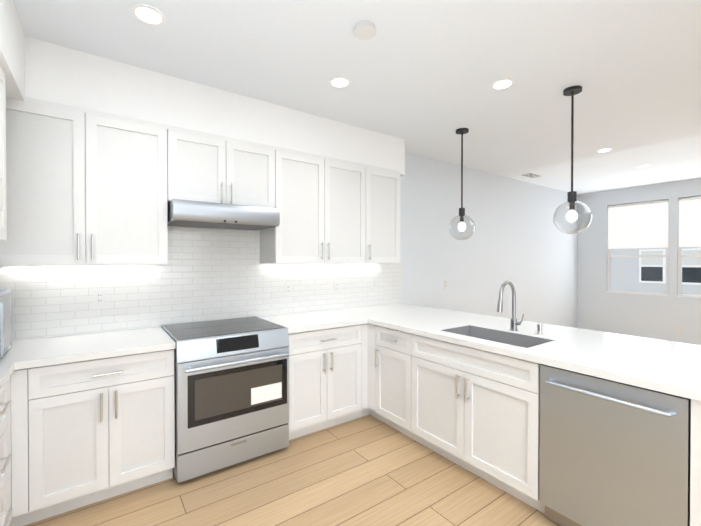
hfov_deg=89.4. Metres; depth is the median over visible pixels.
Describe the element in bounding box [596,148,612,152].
recessed light
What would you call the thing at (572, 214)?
pendant light
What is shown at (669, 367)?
countertop
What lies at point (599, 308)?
wall
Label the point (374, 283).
electrical outlet
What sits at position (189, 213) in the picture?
range hood
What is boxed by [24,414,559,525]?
floor
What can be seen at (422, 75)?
ceiling
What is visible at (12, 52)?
soffit beam
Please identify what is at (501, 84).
recessed light
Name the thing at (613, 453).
dishwasher
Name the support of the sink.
in the countertop at (669, 367)
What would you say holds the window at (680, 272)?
in the wall at (599, 308)
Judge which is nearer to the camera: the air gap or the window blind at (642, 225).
the air gap
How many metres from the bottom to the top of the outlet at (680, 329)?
0.115 m
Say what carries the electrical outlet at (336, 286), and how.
attached to the wall at (207, 274)
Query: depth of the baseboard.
6.24 m
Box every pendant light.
[449,128,474,239]
[553,85,591,233]
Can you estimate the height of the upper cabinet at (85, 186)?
0.972 m
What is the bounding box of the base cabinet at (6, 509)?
[0,377,12,525]
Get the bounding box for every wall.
[0,153,577,340]
[577,178,700,344]
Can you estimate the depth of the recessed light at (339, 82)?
2.58 m
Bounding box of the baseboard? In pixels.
[580,328,700,345]
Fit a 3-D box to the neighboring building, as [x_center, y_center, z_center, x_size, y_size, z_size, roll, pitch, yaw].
[9.583,-1.622,6.957,0.240,12.000,22.000,0,1,-35]
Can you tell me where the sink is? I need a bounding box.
[441,325,554,347]
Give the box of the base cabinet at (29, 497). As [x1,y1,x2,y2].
[9,366,48,525]
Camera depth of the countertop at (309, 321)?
3.06 m
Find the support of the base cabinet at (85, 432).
on the floor
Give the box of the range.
[161,316,288,482]
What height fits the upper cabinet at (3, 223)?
0.821 m
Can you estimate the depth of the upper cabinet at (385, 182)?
3.66 m
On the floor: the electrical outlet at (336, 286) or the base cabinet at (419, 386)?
the base cabinet at (419, 386)
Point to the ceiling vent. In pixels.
(531, 175)
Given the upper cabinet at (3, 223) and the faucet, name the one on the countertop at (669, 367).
the faucet
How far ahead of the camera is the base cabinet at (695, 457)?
1.43 m
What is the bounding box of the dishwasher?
[539,364,690,525]
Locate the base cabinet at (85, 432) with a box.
[45,349,174,516]
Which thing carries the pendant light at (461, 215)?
hanging from the ceiling
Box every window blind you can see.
[608,200,668,248]
[679,196,700,247]
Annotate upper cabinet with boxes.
[0,65,6,240]
[0,97,179,264]
[180,128,275,207]
[260,147,371,262]
[372,166,399,262]
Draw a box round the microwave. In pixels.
[0,289,10,357]
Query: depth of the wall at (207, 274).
4.06 m
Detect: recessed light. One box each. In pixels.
[130,4,165,25]
[328,76,350,87]
[490,78,514,89]
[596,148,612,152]
[635,165,650,167]
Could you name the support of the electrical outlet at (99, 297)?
attached to the wall at (207, 274)
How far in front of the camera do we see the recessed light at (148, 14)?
1.87 m
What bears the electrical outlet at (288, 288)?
attached to the wall at (207, 274)
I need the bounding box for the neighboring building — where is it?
[611,248,700,293]
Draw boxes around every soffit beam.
[0,0,24,100]
[24,36,404,175]
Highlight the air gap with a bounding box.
[536,324,542,333]
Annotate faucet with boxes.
[497,281,523,330]
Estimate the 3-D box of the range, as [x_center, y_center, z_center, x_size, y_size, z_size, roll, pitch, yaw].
[-0.949,0.948,2.686,0.764,0.928,0.740,0,1,-35]
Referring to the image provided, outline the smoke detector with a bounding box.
[353,20,375,39]
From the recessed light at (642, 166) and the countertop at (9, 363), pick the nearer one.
the countertop at (9, 363)
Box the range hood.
[167,199,279,229]
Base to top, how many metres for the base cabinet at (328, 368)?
0.876 m
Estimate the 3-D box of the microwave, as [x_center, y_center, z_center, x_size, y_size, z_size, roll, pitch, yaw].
[-1.996,0.328,1.654,0.588,0.354,0.580,0,1,-35]
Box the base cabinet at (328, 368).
[288,323,372,439]
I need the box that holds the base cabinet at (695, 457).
[690,399,700,525]
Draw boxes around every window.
[606,199,668,295]
[677,196,700,297]
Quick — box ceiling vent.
[519,172,542,177]
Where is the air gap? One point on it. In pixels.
(539, 328)
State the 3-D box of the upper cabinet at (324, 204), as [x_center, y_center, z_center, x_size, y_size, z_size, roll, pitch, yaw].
[-0.337,-0.485,3.357,1.072,0.972,0.348,0,1,-35]
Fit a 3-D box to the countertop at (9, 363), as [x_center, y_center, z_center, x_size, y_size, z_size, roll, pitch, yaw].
[-1.302,0.533,0.684,0.638,0.038,3.593,0,1,-35]
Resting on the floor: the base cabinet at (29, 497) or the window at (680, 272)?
the base cabinet at (29, 497)
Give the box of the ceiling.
[13,0,700,194]
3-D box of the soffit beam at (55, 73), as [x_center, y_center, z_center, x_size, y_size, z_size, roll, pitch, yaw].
[-1.012,-1.133,2.885,3.688,0.381,0.335,0,1,-35]
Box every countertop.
[0,340,27,388]
[16,327,175,368]
[260,311,367,333]
[328,303,700,400]
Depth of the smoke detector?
1.96 m
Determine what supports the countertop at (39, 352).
on the base cabinet at (85, 432)
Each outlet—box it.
[94,289,105,305]
[285,283,291,294]
[334,281,339,291]
[372,278,376,288]
[678,326,683,332]
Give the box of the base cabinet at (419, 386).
[368,324,471,447]
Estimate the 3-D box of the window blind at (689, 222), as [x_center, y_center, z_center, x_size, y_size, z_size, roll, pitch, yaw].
[5.663,-0.652,5.486,0.040,0.815,0.862,0,1,-35]
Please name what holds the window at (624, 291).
in the wall at (599, 308)
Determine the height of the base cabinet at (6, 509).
0.876 m
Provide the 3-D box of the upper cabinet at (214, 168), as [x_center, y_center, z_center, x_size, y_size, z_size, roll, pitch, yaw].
[-1.051,-0.703,2.846,0.799,0.528,0.348,0,1,-35]

